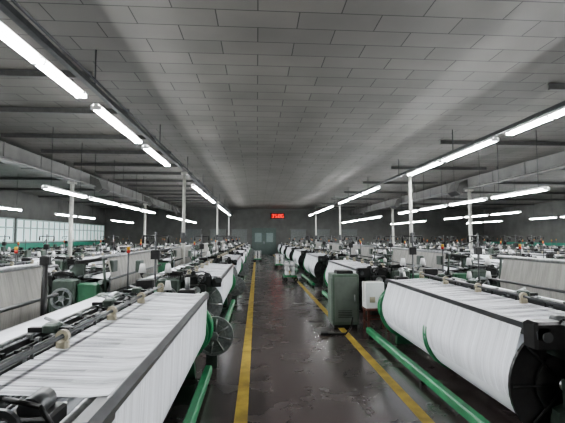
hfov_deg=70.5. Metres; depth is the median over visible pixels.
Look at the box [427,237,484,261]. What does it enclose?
weaving loom
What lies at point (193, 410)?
guard rail
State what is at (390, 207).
structural column
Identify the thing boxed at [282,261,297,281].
cart
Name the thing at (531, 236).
weaving loom
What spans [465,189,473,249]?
structural column
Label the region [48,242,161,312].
weaving loom
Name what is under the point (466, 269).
weaving loom
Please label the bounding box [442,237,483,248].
weaving loom
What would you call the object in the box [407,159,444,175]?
lamp
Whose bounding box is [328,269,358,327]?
electrical cabinet
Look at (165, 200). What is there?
ceiling beam
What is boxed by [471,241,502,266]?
weaving loom
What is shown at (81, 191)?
lamp
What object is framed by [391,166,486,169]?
ceiling beam
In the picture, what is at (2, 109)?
ceiling beam
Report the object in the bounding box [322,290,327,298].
guard rail
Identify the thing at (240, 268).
weaving loom
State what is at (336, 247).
weaving loom
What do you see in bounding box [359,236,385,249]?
weaving loom
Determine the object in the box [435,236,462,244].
weaving loom
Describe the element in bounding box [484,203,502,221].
lamp
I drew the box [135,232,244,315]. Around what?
weaving loom
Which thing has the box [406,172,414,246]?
support post
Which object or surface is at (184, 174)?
support post
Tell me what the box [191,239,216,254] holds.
weaving loom
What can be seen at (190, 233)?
vent panel
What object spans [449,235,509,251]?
weaving loom
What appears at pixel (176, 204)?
ceiling beam
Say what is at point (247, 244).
weaving loom
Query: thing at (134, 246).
weaving loom
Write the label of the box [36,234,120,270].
weaving loom
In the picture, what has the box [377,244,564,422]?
weaving loom
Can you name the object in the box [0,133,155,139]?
ceiling beam
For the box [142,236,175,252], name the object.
weaving loom
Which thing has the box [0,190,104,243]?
wall
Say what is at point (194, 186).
lamp
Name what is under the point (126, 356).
weaving loom
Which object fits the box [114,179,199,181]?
ceiling beam
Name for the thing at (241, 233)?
vent panel
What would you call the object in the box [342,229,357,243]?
vent panel
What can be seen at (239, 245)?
weaving loom
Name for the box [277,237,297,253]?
weaving loom
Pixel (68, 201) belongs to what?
ceiling beam
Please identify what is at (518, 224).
wall
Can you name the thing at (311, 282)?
guard rail
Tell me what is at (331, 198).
ceiling beam
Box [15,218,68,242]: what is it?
window
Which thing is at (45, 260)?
post
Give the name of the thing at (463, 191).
ceiling beam
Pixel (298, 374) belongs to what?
floor
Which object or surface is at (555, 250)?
weaving loom
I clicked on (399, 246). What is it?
weaving loom
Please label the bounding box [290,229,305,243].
vent panel
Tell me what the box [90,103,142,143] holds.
lamp
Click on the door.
(263, 239)
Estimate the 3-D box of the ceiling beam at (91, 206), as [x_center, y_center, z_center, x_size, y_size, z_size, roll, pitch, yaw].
[-13.707,-0.449,35.901,6.800,0.112,0.100,0,-4,-4]
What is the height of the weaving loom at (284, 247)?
1.780 m
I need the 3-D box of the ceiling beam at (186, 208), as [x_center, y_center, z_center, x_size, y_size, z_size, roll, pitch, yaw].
[-7.317,-0.277,38.608,4.100,0.112,0.060,0,-4,-4]
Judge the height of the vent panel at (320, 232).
1.550 m
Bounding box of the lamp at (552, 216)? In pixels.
[530,194,556,218]
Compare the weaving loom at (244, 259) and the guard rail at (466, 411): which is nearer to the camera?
the guard rail at (466, 411)
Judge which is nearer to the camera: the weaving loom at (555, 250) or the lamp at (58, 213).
the weaving loom at (555, 250)
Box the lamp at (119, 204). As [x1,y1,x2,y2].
[118,171,139,209]
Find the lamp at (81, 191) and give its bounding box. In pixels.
[77,191,94,218]
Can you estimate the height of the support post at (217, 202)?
3.870 m
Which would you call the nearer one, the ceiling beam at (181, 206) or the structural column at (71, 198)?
the structural column at (71, 198)
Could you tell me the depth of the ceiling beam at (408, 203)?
33.30 m
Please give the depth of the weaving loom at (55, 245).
22.21 m
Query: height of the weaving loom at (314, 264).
1.780 m
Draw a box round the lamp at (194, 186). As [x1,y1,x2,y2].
[191,183,202,192]
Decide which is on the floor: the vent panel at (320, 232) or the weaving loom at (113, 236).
the weaving loom at (113, 236)
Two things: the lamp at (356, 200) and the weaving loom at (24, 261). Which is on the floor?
the weaving loom at (24, 261)
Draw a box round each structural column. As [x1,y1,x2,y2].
[67,181,76,254]
[143,204,147,246]
[390,207,394,245]
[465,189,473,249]
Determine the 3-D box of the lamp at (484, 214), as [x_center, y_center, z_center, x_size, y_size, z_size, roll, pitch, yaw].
[11.246,-0.508,23.273,0.180,1.622,2.300,0,-4,-4]
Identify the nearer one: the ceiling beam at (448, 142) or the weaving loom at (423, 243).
the ceiling beam at (448, 142)
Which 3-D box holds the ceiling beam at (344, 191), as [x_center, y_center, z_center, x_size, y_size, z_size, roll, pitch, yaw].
[5.707,-1.174,24.537,3.900,0.112,0.060,0,-4,-4]
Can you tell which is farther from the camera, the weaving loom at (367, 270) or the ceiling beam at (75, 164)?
the ceiling beam at (75, 164)
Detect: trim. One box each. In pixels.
[0,241,104,249]
[485,241,564,245]
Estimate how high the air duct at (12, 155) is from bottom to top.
0.910 m
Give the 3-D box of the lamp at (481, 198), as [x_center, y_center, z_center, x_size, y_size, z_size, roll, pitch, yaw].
[6.428,-1.100,14.006,0.180,1.622,2.300,0,-4,-4]
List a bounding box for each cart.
[253,251,261,261]
[274,254,284,268]
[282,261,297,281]
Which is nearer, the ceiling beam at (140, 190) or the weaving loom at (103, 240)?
the ceiling beam at (140, 190)
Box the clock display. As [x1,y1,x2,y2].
[270,213,284,218]
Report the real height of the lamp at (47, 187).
1.622 m
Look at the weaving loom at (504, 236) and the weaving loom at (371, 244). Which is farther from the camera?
the weaving loom at (371, 244)
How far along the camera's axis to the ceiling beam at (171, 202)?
32.30 m
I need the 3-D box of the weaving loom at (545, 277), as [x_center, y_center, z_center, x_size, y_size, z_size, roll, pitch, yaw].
[4.527,1.121,4.842,1.840,1.781,4.450,0,-4,-4]
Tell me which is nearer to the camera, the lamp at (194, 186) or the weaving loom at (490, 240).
the lamp at (194, 186)
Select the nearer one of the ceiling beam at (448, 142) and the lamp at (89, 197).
the ceiling beam at (448, 142)
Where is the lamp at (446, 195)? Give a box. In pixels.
[444,195,463,219]
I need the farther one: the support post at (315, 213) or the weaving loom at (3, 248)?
the support post at (315, 213)
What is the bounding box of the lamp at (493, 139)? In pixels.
[441,136,499,161]
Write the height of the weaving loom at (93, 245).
1.580 m
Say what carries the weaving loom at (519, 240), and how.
on the floor
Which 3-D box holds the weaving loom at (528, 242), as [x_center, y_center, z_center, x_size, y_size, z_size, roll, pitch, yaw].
[18.149,2.866,32.209,1.640,1.780,4.450,0,-4,-4]
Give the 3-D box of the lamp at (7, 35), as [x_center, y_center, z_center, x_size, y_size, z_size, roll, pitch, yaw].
[-2.834,-1.792,4.652,0.180,0.172,2.300,0,-4,-4]
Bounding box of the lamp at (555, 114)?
[505,106,564,135]
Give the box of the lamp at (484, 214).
[465,187,488,217]
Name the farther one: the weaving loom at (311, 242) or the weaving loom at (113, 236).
the weaving loom at (311, 242)
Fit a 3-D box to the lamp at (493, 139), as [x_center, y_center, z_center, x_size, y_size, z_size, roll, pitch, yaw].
[4.381,-1.482,9.511,0.180,0.172,2.300,0,-4,-4]
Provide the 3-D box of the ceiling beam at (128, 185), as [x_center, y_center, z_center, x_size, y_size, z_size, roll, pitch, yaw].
[-6.222,-1.369,21.478,4.100,0.112,0.060,0,-4,-4]
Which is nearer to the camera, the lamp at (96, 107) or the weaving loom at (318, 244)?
the lamp at (96, 107)
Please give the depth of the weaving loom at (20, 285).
4.22 m
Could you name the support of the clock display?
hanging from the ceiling
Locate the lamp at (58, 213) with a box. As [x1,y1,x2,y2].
[54,185,76,216]
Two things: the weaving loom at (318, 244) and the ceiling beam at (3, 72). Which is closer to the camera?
the ceiling beam at (3, 72)
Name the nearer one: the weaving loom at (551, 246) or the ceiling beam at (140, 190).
the ceiling beam at (140, 190)
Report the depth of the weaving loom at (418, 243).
30.70 m
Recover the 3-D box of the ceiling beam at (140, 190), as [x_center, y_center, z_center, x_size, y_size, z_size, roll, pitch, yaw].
[-6.368,-1.223,23.769,4.100,0.112,0.060,0,-4,-4]
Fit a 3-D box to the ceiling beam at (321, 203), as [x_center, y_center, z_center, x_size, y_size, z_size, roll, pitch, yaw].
[5.160,-0.628,33.103,3.900,0.112,0.060,0,-4,-4]
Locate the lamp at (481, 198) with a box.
[449,162,487,205]
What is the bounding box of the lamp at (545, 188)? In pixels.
[491,136,549,198]
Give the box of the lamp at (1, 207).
[0,184,22,210]
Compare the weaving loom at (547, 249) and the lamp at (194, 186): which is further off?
the weaving loom at (547, 249)
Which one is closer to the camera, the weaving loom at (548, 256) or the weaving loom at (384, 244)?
the weaving loom at (548, 256)
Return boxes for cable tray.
[0,0,232,214]
[308,101,564,214]
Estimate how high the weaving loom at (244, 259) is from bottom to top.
1.780 m
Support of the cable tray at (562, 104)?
hanging from the ceiling
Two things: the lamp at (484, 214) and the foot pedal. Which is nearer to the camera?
the foot pedal
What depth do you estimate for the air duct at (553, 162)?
16.82 m
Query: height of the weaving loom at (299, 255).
1.780 m
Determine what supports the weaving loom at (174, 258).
on the floor
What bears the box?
on the wooden stool
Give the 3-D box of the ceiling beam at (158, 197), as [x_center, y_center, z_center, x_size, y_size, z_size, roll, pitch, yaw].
[-6.642,-0.950,28.051,4.100,0.112,0.060,0,-4,-4]
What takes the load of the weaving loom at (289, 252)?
on the floor
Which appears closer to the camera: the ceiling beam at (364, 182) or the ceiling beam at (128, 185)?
the ceiling beam at (364, 182)
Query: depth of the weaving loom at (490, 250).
14.18 m
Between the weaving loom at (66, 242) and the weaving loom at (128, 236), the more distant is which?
the weaving loom at (128, 236)
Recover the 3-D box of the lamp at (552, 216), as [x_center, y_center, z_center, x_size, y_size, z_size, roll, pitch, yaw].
[16.793,-0.344,25.846,0.180,1.622,2.300,0,-4,-4]
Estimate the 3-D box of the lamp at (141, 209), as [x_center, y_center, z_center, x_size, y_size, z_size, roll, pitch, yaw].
[-6.425,-0.773,19.128,0.180,1.622,2.300,0,-4,-4]
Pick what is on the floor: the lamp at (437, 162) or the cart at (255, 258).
the cart at (255, 258)
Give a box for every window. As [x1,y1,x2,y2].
[0,217,14,242]
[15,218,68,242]
[73,223,104,240]
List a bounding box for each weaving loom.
[0,235,72,254]
[0,239,25,253]
[0,240,73,263]
[0,242,58,271]
[0,247,58,330]
[0,247,232,422]
[26,239,73,249]
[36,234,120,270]
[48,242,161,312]
[61,236,106,250]
[61,246,117,255]
[74,243,104,246]
[99,236,133,247]
[107,235,154,253]
[112,244,141,250]
[125,236,151,245]
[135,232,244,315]
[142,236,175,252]
[146,239,162,248]
[157,240,192,272]
[164,243,208,260]
[188,234,248,279]
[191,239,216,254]
[209,236,250,275]
[220,236,251,258]
[227,236,252,254]
[232,236,253,251]
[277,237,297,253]
[281,236,304,259]
[285,236,315,264]
[292,236,331,272]
[303,235,359,286]
[306,237,326,247]
[315,236,334,248]
[324,233,425,319]
[328,235,353,255]
[343,236,362,247]
[348,235,396,263]
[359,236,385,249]
[362,236,382,245]
[373,237,420,252]
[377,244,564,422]
[379,236,408,247]
[388,233,498,286]
[394,237,419,246]
[413,235,458,252]
[414,237,440,245]
[419,236,454,249]
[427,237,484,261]
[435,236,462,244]
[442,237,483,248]
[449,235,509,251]
[456,235,536,260]
[463,236,497,245]
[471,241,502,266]
[473,237,523,247]
[484,235,546,252]
[489,237,529,245]
[492,244,564,300]
[501,236,547,247]
[506,240,564,257]
[523,245,564,251]
[532,244,564,247]
[542,241,564,259]
[551,240,564,252]
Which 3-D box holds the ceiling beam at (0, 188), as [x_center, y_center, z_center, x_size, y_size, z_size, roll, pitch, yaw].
[-12.886,-1.269,23.054,6.800,0.112,0.100,0,-4,-4]
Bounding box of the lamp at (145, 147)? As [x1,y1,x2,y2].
[141,144,170,166]
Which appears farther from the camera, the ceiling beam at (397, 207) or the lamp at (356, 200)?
the ceiling beam at (397, 207)
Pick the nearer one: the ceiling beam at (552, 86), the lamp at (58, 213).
the ceiling beam at (552, 86)
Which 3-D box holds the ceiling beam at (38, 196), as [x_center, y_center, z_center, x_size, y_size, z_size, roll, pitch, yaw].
[-13.159,-0.996,27.336,6.800,0.112,0.100,0,-4,-4]
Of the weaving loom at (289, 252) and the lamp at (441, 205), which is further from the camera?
the weaving loom at (289, 252)
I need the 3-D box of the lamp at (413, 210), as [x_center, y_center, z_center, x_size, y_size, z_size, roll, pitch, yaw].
[6.081,-0.754,19.424,0.180,1.622,2.300,0,-4,-4]
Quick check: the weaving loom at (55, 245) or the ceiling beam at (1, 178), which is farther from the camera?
the weaving loom at (55, 245)
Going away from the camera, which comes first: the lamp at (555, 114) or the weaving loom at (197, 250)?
the lamp at (555, 114)
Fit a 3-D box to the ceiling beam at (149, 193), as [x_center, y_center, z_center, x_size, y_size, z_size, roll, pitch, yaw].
[-6.495,-1.096,25.761,4.100,0.112,0.060,0,-4,-4]
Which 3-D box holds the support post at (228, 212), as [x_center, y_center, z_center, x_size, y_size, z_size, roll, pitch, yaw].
[-4.618,1.954,34.321,0.240,3.870,0.240,0,-4,-4]
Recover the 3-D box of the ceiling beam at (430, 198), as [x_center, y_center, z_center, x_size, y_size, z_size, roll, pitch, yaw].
[15.083,-0.881,29.134,13.000,0.112,0.100,0,-4,-4]
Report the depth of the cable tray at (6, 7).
5.38 m
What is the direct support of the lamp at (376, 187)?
attached to the cable tray at (562, 104)
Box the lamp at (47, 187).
[41,137,87,197]
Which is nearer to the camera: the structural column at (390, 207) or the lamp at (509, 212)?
the lamp at (509, 212)
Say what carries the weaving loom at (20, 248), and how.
on the floor
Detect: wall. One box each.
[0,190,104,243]
[104,208,483,253]
[483,201,564,242]
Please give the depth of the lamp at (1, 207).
17.30 m
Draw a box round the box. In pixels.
[362,281,383,307]
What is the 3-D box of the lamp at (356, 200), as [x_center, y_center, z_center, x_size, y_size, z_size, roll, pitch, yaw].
[5.389,-0.063,30.260,0.180,1.622,2.300,0,-4,-4]
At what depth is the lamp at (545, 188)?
10.98 m
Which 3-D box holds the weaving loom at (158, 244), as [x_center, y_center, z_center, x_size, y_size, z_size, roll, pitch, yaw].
[-9.557,2.776,29.221,1.708,1.580,4.141,0,-4,-6]
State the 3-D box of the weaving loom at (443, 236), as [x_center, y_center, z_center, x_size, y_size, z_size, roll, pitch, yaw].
[7.873,2.148,20.955,1.775,1.780,4.450,0,-4,-4]
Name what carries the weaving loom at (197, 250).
on the floor
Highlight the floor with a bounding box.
[163,254,521,422]
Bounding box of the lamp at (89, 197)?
[88,156,118,204]
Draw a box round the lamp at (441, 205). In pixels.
[420,174,447,209]
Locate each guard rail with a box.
[182,365,211,422]
[224,299,234,321]
[301,274,314,286]
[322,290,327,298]
[366,327,490,422]
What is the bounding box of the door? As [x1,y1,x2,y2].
[252,228,275,253]
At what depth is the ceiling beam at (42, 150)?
12.88 m
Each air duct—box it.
[0,141,185,214]
[349,151,564,215]
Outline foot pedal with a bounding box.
[320,317,353,335]
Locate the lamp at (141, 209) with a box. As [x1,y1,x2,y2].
[139,176,155,213]
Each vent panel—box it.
[185,229,201,243]
[210,229,225,243]
[231,229,246,244]
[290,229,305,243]
[314,229,329,242]
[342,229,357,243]
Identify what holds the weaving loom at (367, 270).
on the floor
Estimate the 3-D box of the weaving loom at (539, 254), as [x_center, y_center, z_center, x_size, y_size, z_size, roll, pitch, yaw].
[10.479,1.821,15.820,1.640,1.780,4.450,0,-4,-4]
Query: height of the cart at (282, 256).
0.763 m
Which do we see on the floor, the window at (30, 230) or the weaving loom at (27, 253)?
the weaving loom at (27, 253)
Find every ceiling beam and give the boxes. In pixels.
[0,69,91,78]
[0,106,129,114]
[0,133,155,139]
[0,177,59,179]
[0,188,96,190]
[38,196,120,197]
[40,149,170,154]
[68,201,138,202]
[73,163,183,166]
[91,206,149,206]
[95,171,191,174]
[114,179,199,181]
[127,185,204,186]
[140,190,209,191]
[149,193,213,195]
[158,197,216,198]
[165,200,218,200]
[171,202,221,203]
[176,204,220,205]
[181,206,223,207]
[186,208,224,208]
[314,207,354,207]
[321,203,367,204]
[331,198,384,199]
[344,191,406,193]
[363,181,437,183]
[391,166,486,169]
[397,207,502,208]
[403,203,533,204]
[427,198,563,200]
[441,140,564,145]
[462,191,564,193]
[497,182,564,184]
[548,83,564,90]
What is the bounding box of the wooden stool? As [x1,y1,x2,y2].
[362,306,389,331]
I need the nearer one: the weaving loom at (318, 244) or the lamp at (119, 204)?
the lamp at (119, 204)
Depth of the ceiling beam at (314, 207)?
37.39 m
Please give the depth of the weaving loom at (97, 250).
17.24 m
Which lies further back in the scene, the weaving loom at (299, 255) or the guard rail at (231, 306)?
the weaving loom at (299, 255)
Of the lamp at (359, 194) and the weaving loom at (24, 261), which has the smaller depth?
the weaving loom at (24, 261)
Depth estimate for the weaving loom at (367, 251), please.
14.09 m
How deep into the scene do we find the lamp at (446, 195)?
25.64 m
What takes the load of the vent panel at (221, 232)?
attached to the wall at (435, 226)
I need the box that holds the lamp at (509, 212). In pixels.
[491,186,521,214]
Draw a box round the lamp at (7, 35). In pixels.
[0,21,87,98]
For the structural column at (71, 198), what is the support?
on the floor
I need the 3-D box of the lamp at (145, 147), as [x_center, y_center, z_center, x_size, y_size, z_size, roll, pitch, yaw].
[-3.191,-1.436,10.230,0.180,0.172,2.300,0,-4,-4]
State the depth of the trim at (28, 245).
27.49 m
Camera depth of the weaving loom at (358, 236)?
29.67 m
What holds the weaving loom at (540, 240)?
on the floor
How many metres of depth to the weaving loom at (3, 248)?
16.89 m
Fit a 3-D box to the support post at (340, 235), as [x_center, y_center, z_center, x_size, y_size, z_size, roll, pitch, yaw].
[3.533,1.330,24.540,0.240,3.870,0.240,0,-4,-4]
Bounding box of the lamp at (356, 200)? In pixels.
[349,200,357,221]
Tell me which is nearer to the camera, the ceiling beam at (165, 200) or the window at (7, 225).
the window at (7, 225)
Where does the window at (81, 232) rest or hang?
in the wall at (34, 207)
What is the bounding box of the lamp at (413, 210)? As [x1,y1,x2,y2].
[398,182,418,213]
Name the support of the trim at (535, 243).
attached to the wall at (518, 224)
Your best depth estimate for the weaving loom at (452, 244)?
24.67 m
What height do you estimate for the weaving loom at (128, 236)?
1.780 m
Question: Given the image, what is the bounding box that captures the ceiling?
[0,0,564,209]
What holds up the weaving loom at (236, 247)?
on the floor
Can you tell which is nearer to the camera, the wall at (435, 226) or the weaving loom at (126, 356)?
the weaving loom at (126, 356)
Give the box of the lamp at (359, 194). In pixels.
[349,193,362,198]
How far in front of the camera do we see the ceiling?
7.66 m
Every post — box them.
[39,255,50,315]
[181,172,187,263]
[216,201,218,251]
[228,212,229,246]
[315,213,316,240]
[338,202,341,242]
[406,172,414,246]
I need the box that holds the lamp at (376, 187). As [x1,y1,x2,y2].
[362,185,380,193]
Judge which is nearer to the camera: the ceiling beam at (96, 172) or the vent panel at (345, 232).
the ceiling beam at (96, 172)
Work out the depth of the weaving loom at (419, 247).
19.61 m
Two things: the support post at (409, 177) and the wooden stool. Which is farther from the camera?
the support post at (409, 177)
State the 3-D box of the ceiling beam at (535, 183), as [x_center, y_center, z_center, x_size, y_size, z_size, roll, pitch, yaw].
[15.631,-1.427,20.569,13.000,0.112,0.100,0,-4,-4]

